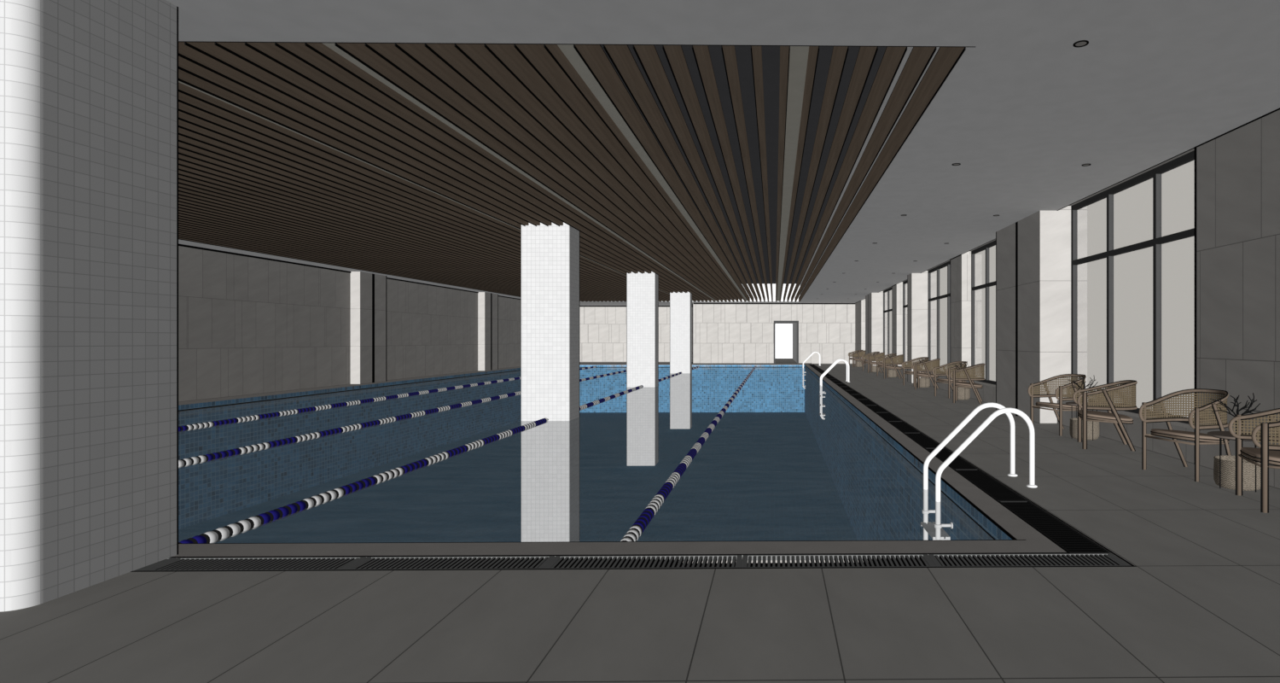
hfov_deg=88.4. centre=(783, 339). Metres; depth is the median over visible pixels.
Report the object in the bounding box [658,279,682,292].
timber slat
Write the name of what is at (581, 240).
timber slat
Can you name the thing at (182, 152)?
timber slat
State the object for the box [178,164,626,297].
timber slat
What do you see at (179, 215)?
timber slat
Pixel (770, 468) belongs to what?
swimming pool
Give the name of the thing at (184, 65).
timber slat
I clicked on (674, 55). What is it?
timber slat
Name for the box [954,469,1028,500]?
drain grate
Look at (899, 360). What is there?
armchair
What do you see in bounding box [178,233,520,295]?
timber slat
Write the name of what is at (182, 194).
timber slat
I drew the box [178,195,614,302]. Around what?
timber slat
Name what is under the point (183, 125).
timber slat
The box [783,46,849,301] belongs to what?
timber slat
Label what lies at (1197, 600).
floor
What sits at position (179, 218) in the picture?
timber slat
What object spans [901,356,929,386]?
armchair
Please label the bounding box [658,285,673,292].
timber slat
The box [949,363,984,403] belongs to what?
armchair
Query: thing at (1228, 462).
basket
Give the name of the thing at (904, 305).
window
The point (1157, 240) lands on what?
window
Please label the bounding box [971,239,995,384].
window
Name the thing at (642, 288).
pillar
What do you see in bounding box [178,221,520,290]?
timber slat
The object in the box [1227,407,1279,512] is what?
armchair
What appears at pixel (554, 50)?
timber slat
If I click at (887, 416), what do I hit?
drain grate
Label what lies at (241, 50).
timber slat
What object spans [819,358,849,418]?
pool ladder
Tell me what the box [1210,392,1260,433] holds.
vase
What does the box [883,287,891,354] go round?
window
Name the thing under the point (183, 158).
timber slat
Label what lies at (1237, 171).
wall
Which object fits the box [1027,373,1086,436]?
armchair
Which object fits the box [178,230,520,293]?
timber slat
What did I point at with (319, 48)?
timber slat
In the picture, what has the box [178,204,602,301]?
timber slat
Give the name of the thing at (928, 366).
armchair
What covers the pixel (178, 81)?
linear light
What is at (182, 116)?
timber slat
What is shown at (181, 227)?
timber slat
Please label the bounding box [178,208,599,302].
timber slat
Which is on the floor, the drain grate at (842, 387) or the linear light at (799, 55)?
the drain grate at (842, 387)
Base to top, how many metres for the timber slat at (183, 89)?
0.217 m
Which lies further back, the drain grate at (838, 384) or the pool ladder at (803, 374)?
the pool ladder at (803, 374)
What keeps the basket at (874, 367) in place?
on the floor
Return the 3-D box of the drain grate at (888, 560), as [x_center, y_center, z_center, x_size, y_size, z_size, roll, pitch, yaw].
[0.311,1.306,3.750,1.113,0.029,0.218,0,0,-1]
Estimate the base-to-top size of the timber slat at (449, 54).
0.217 m
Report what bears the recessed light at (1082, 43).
in the ceiling
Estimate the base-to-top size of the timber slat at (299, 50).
0.217 m
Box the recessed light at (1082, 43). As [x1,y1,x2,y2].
[1072,40,1088,47]
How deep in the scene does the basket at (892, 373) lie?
22.12 m
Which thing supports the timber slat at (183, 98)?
attached to the ceiling
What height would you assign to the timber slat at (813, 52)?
0.217 m
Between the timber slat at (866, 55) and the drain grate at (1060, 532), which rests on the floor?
the drain grate at (1060, 532)
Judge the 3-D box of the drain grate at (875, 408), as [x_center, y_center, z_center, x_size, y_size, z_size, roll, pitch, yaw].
[1.740,1.306,12.104,0.253,0.029,1.260,0,0,-1]
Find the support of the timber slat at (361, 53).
attached to the ceiling
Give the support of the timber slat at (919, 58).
attached to the ceiling
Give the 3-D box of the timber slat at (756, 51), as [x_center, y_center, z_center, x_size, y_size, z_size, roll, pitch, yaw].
[-0.403,-2.091,18.928,0.064,0.217,29.132,0,0,-1]
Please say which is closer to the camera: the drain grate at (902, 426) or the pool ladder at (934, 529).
the pool ladder at (934, 529)
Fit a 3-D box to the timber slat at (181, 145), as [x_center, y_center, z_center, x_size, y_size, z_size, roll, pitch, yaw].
[-6.402,-2.091,18.842,0.064,0.217,29.132,0,0,-1]
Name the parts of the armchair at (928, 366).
leg, rail, cane panel, seat, leg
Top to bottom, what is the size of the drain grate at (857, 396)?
0.029 m
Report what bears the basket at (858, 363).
on the floor
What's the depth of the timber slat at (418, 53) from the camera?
6.13 m
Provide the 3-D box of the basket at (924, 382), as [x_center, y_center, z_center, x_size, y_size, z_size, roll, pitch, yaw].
[3.810,1.166,17.526,0.356,0.248,0.356,0,0,-1]
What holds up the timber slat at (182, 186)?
attached to the ceiling
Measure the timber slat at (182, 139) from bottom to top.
0.217 m
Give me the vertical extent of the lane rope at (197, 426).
0.093 m
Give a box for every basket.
[855,360,862,366]
[872,365,879,372]
[888,369,896,377]
[916,377,930,387]
[957,387,970,399]
[1069,417,1099,439]
[1213,454,1260,490]
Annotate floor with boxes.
[0,361,1279,682]
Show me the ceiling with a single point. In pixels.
(1021, 111)
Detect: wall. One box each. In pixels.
[0,0,178,611]
[178,243,520,401]
[579,305,669,361]
[692,302,855,363]
[855,107,1279,488]
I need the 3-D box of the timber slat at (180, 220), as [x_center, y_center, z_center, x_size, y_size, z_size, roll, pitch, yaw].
[-10.202,-2.091,18.788,0.064,0.217,29.132,0,0,-1]
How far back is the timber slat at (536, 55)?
6.22 m
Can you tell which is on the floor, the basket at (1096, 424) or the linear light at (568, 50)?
the basket at (1096, 424)
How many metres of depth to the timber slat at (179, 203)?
12.36 m
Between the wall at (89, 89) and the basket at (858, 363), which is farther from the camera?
the basket at (858, 363)
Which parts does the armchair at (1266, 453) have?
leg, rail, cane panel, seat frame, seat, leg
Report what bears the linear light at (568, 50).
attached to the ceiling
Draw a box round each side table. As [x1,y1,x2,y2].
[1065,401,1097,440]
[1207,430,1260,492]
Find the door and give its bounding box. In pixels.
[773,320,798,363]
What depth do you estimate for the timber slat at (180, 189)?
11.33 m
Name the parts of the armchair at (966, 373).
leg, rail, cane panel, seat, leg, leg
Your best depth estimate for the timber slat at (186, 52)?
5.81 m
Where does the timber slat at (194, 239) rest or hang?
attached to the ceiling
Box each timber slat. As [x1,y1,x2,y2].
[178,41,540,226]
[178,56,529,226]
[178,69,669,294]
[178,81,669,296]
[178,91,669,297]
[178,101,669,299]
[178,110,669,301]
[178,119,669,301]
[178,127,665,301]
[178,134,661,301]
[178,141,626,291]
[178,148,626,293]
[178,154,626,294]
[178,159,626,296]
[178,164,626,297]
[178,169,626,298]
[178,174,626,299]
[178,179,626,300]
[178,183,626,301]
[178,187,622,302]
[178,191,617,301]
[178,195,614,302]
[178,198,610,301]
[178,201,606,302]
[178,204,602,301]
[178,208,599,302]
[178,210,594,301]
[178,213,590,301]
[178,215,587,301]
[178,218,582,301]
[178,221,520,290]
[178,223,520,290]
[178,226,520,291]
[178,227,520,292]
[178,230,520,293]
[178,232,520,294]
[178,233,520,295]
[178,235,520,296]
[178,237,520,296]
[184,41,552,226]
[214,42,563,226]
[244,42,707,301]
[274,42,711,302]
[304,42,715,301]
[334,42,719,302]
[364,43,722,301]
[395,43,727,302]
[424,43,730,301]
[454,43,734,302]
[483,44,738,301]
[513,44,742,302]
[543,44,745,301]
[573,44,750,302]
[579,231,651,273]
[579,237,645,273]
[579,242,638,273]
[579,246,631,273]
[603,45,753,301]
[632,45,757,301]
[658,275,687,292]
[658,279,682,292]
[658,281,678,292]
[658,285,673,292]
[662,45,761,301]
[692,45,765,301]
[692,294,703,302]
[721,45,768,301]
[750,46,773,301]
[775,46,790,301]
[779,46,819,301]
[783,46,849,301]
[786,46,878,301]
[791,46,907,301]
[794,46,936,301]
[798,46,965,301]
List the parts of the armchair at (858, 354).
cane panel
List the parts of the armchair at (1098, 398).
leg, leg, seat, rail, seat frame, cane panel, leg, leg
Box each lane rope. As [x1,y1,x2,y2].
[178,366,596,431]
[178,369,626,467]
[178,417,548,542]
[579,384,643,410]
[620,366,756,541]
[658,371,681,381]
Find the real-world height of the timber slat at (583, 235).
0.217 m
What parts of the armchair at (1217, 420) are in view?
leg, leg, rail, cane panel, seat, seat frame, leg, leg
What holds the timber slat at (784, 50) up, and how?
attached to the ceiling
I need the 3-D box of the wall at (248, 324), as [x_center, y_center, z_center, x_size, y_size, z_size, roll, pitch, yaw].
[-12.653,-0.355,20.574,0.485,3.290,33.695,0,0,-1]
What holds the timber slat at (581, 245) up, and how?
attached to the ceiling
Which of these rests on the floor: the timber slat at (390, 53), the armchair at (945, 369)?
the armchair at (945, 369)
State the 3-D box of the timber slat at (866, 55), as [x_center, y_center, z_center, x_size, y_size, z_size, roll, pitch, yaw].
[0.401,-2.091,18.940,0.064,0.217,29.132,0,0,-1]
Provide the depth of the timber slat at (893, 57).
6.29 m
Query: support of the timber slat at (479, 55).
attached to the ceiling
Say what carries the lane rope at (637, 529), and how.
on the water
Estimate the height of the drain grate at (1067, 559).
0.029 m
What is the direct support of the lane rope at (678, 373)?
on the water
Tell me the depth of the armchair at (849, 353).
31.68 m
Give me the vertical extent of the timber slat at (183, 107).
0.217 m
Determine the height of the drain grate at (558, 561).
0.029 m
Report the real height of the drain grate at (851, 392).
0.029 m
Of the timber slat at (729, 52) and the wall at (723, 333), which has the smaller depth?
the timber slat at (729, 52)
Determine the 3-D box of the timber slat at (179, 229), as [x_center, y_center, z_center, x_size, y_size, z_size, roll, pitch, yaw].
[-11.002,-2.091,18.777,0.064,0.217,29.132,0,0,-1]
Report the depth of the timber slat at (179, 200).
12.10 m
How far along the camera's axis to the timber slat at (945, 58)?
6.30 m
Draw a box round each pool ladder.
[802,351,820,388]
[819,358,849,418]
[920,402,1037,540]
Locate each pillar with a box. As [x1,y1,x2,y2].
[520,222,579,541]
[626,271,658,465]
[669,291,692,428]
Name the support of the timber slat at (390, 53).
attached to the ceiling
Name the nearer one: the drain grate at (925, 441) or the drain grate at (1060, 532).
the drain grate at (1060, 532)
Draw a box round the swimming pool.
[178,364,1012,542]
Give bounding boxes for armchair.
[848,349,863,366]
[851,349,865,367]
[861,351,879,371]
[866,352,884,372]
[875,353,897,376]
[882,354,903,378]
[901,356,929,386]
[913,358,940,389]
[932,360,966,398]
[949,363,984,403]
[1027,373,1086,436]
[1072,379,1137,451]
[1138,388,1231,481]
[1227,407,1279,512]
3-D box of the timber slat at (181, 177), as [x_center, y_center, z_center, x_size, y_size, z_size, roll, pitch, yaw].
[-7.602,-2.091,18.825,0.064,0.217,29.132,0,0,-1]
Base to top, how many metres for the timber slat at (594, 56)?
0.217 m
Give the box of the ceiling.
[166,0,1279,305]
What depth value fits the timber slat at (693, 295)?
31.09 m
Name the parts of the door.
panel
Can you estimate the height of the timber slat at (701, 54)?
0.217 m
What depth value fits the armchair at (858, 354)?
30.06 m
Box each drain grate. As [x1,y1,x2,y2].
[133,557,176,570]
[141,556,366,570]
[344,555,554,569]
[543,554,742,568]
[740,553,936,567]
[835,383,848,386]
[840,386,853,389]
[844,389,860,394]
[850,394,867,399]
[857,399,876,404]
[865,404,888,412]
[875,412,901,420]
[887,420,920,432]
[903,432,944,448]
[925,448,978,469]
[928,552,1130,566]
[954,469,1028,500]
[998,500,1111,552]
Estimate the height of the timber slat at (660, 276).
0.217 m
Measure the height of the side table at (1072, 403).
0.462 m
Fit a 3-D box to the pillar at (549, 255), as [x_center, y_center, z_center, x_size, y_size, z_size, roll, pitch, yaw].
[-4.184,0.420,11.526,0.855,6.700,0.610,0,0,-1]
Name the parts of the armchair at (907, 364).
rail, cane panel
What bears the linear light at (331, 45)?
attached to the ceiling
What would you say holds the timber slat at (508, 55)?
attached to the ceiling
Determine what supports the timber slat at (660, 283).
attached to the ceiling
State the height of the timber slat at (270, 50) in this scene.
0.217 m
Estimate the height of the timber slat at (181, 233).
0.217 m
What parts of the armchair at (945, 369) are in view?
leg, leg, rail, cane panel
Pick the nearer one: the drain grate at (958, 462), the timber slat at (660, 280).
the drain grate at (958, 462)
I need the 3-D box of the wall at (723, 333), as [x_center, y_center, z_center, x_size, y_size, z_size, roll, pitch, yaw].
[-0.422,-0.355,36.163,9.130,3.290,2.870,0,0,-1]
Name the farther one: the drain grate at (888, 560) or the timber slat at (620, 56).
the timber slat at (620, 56)
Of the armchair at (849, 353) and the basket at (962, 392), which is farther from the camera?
the armchair at (849, 353)
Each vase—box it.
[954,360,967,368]
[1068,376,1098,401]
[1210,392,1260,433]
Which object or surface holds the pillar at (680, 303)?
in the swimming pool
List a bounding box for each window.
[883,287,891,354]
[902,279,907,361]
[927,260,950,373]
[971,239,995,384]
[1070,150,1194,424]
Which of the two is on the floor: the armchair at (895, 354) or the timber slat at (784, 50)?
the armchair at (895, 354)
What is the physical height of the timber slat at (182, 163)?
0.217 m
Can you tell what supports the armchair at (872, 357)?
on the floor
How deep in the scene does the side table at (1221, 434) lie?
5.59 m
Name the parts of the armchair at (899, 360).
rail, seat, cane panel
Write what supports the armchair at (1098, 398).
on the floor
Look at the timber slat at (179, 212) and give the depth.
13.16 m
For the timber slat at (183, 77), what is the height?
0.217 m
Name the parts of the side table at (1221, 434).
leg, leg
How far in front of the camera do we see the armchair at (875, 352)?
26.73 m
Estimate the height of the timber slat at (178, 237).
0.217 m
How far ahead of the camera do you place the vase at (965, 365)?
13.92 m
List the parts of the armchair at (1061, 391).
leg, leg, seat, seat frame, rail, cane panel, leg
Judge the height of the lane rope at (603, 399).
0.093 m
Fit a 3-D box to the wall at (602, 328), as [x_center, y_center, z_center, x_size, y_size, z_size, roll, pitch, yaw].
[-9.058,-0.355,37.564,8.160,3.290,0.220,0,0,-1]
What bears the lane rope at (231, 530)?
on the water
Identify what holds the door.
in the wall at (723, 333)
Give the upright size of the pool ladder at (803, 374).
1.836 m
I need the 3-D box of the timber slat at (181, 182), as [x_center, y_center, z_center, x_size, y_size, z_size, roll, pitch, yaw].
[-7.802,-2.091,18.822,0.064,0.217,29.132,0,0,-1]
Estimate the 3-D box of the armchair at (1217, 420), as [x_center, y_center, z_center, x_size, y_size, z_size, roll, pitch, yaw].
[3.925,0.891,6.209,0.681,0.811,0.596,0,0,-19]
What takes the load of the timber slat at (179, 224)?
attached to the ceiling
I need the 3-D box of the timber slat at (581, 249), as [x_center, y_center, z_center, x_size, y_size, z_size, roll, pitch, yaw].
[-4.555,-2.091,15.531,0.064,0.217,7.398,0,0,-1]
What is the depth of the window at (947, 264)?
18.08 m
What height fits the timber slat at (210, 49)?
0.217 m
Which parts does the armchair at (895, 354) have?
rail, cane panel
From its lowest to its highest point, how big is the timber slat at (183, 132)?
0.217 m
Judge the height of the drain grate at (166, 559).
0.029 m
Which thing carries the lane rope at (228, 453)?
on the water
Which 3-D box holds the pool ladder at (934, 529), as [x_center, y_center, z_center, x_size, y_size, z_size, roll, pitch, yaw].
[1.763,1.514,5.871,0.920,1.836,0.550,0,0,-1]
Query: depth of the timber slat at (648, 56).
6.24 m
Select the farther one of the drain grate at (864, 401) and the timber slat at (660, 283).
the timber slat at (660, 283)
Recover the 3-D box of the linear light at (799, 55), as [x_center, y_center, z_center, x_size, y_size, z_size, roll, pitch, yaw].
[-0.101,-2.060,18.933,0.136,0.060,29.128,0,0,-1]
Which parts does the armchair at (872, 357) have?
rail, cane panel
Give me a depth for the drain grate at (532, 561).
3.73 m
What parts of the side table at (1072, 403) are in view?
leg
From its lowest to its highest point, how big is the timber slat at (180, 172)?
0.217 m
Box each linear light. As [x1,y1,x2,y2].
[178,81,667,293]
[321,42,716,301]
[557,44,748,301]
[776,46,808,301]
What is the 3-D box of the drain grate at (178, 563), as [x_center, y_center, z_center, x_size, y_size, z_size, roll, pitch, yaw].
[-3.040,1.306,3.702,1.113,0.029,0.218,0,0,-1]

